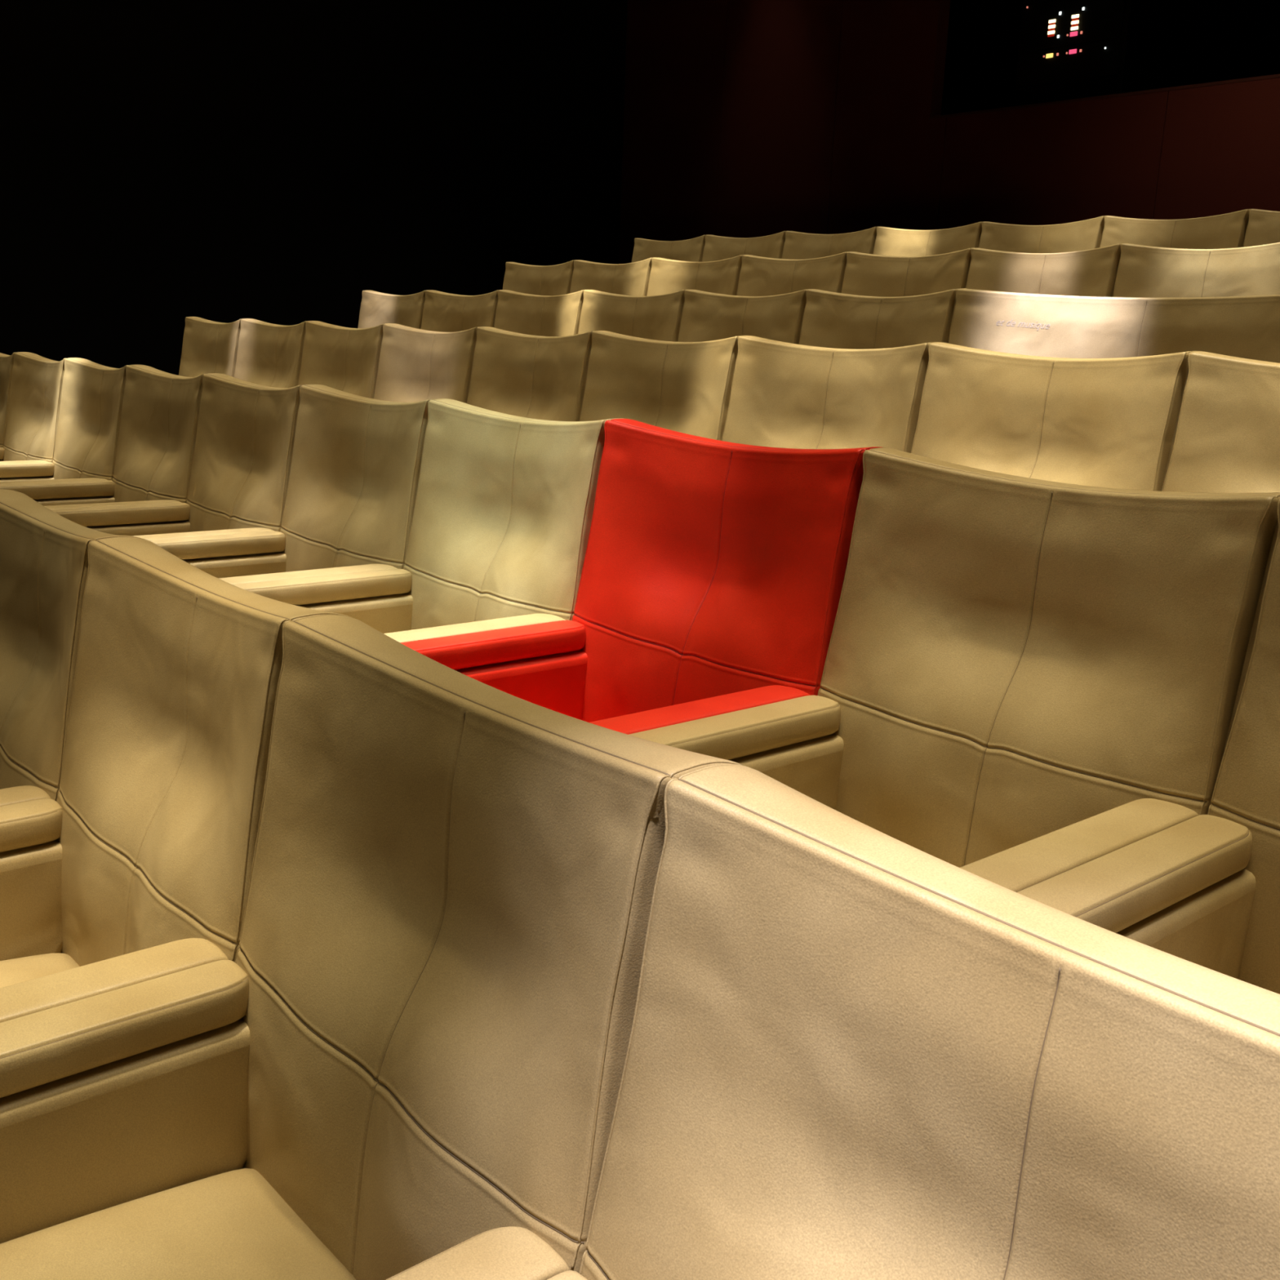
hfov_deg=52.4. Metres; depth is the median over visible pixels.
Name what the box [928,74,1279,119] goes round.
trim
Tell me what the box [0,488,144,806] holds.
armchair
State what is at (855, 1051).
armchair
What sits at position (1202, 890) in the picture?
armchair
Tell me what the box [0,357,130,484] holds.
armchair
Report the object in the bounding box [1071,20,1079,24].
indicator light
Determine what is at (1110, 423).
armchair
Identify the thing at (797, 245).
armchair
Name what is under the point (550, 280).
armchair
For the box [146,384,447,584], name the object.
armchair
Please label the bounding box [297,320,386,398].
armchair
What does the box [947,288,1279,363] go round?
armchair
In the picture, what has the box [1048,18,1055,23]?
indicator light
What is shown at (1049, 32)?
indicator light
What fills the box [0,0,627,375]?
wall
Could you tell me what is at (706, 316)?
armchair
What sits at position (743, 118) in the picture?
wall
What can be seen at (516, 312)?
armchair
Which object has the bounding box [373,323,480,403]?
armchair
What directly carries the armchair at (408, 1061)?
on the floor
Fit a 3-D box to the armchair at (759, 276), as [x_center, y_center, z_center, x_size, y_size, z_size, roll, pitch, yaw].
[0.548,-1.396,6.518,0.778,1.082,0.718,-9,17,-40]
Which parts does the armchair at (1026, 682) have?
arm panel, backrest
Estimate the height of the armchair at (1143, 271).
1.082 m
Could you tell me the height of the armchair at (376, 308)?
1.082 m
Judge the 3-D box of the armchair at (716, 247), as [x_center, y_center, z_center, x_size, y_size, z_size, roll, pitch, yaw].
[0.443,-2.041,8.247,0.778,1.082,0.718,-9,17,-40]
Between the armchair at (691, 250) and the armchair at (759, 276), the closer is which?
the armchair at (759, 276)
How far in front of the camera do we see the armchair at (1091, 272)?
5.53 m
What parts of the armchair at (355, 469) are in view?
arm panel, backrest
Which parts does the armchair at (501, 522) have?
arm panel, backrest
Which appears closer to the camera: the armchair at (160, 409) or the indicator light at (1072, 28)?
the armchair at (160, 409)
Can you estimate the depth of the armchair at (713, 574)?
2.61 m
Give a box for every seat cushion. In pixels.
[0,953,79,987]
[0,1168,355,1279]
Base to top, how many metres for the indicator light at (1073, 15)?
0.020 m
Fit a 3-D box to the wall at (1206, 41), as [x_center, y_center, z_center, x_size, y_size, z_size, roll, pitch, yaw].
[5.426,-3.586,8.055,0.100,4.589,12.600,-9,17,-40]
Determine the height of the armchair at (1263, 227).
1.082 m
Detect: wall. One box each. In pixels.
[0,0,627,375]
[618,0,1279,263]
[941,0,1279,115]
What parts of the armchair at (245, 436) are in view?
arm panel, backrest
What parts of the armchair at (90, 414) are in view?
arm panel, backrest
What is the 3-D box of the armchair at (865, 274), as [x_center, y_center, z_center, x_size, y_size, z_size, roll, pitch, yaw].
[1.016,-1.255,5.989,0.778,1.082,0.718,-9,17,-40]
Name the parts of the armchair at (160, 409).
arm panel, backrest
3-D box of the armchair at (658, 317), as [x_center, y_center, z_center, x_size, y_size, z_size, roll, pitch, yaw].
[-0.257,-1.057,5.941,0.778,1.082,0.718,-9,17,-40]
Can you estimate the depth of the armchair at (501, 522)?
3.15 m
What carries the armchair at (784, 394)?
on the floor
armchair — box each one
[0,351,17,448]
[0,351,70,463]
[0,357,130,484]
[0,364,212,509]
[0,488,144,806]
[0,536,352,1022]
[0,613,742,1279]
[50,373,306,539]
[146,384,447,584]
[178,316,244,377]
[232,398,623,642]
[234,318,306,387]
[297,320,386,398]
[357,289,427,328]
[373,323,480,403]
[400,418,879,734]
[420,289,498,332]
[466,326,595,421]
[493,289,584,336]
[502,259,576,295]
[546,764,1279,1279]
[569,257,654,296]
[577,288,690,342]
[578,330,743,440]
[629,447,1279,892]
[631,235,705,262]
[646,254,742,296]
[677,288,808,344]
[702,231,785,262]
[721,335,935,453]
[736,251,848,296]
[782,226,876,259]
[798,288,956,349]
[841,248,971,297]
[872,222,982,256]
[910,342,1195,491]
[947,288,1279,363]
[965,243,1121,297]
[978,215,1105,253]
[1017,498,1279,994]
[1099,208,1249,248]
[1111,242,1279,297]
[1160,351,1279,493]
[1242,208,1279,247]
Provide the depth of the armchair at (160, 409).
4.77 m
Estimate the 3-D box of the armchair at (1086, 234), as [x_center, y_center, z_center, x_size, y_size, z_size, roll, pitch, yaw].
[1.845,-1.617,6.659,0.778,1.082,0.718,-9,17,-40]
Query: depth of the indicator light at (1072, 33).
8.75 m
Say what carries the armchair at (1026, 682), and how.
on the floor
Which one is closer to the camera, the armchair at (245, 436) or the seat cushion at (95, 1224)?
the seat cushion at (95, 1224)
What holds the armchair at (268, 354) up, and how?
on the floor
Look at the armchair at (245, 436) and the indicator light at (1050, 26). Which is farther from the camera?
the indicator light at (1050, 26)
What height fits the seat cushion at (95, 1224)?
0.185 m
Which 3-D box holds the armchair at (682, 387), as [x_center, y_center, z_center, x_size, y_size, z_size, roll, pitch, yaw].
[-0.153,-0.448,4.211,0.778,1.082,0.718,-9,17,-40]
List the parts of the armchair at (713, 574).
arm panel, backrest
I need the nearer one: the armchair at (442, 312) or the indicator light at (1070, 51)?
the armchair at (442, 312)
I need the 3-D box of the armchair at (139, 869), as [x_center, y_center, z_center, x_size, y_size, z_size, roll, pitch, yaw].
[-0.900,0.460,1.848,0.778,1.082,0.718,-9,17,-40]
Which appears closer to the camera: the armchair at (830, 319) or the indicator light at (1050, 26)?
the armchair at (830, 319)
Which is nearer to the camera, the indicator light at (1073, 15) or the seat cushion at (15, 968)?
the seat cushion at (15, 968)
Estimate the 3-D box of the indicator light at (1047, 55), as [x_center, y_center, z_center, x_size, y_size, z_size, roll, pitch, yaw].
[2.804,-4.000,8.905,0.009,0.027,0.052,-9,17,-40]
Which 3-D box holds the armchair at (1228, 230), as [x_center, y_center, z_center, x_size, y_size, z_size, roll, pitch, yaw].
[2.313,-1.475,6.130,0.778,1.082,0.718,-9,17,-40]
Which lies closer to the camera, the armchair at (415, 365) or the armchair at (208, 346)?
the armchair at (415, 365)
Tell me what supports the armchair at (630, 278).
on the floor
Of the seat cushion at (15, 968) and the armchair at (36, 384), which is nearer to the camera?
the seat cushion at (15, 968)
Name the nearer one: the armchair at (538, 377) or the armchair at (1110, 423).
the armchair at (1110, 423)
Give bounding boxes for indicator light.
[1045,53,1053,57]
[1047,30,1054,34]
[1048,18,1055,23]
[1048,24,1055,28]
[1068,48,1076,53]
[1069,31,1077,36]
[1070,26,1078,30]
[1071,13,1079,18]
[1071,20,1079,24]
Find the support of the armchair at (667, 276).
on the floor
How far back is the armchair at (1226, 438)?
2.88 m
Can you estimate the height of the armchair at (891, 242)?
1.082 m
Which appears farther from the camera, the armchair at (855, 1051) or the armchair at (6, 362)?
the armchair at (6, 362)
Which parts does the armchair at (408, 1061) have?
arm panel, backrest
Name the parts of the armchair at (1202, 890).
arm panel, backrest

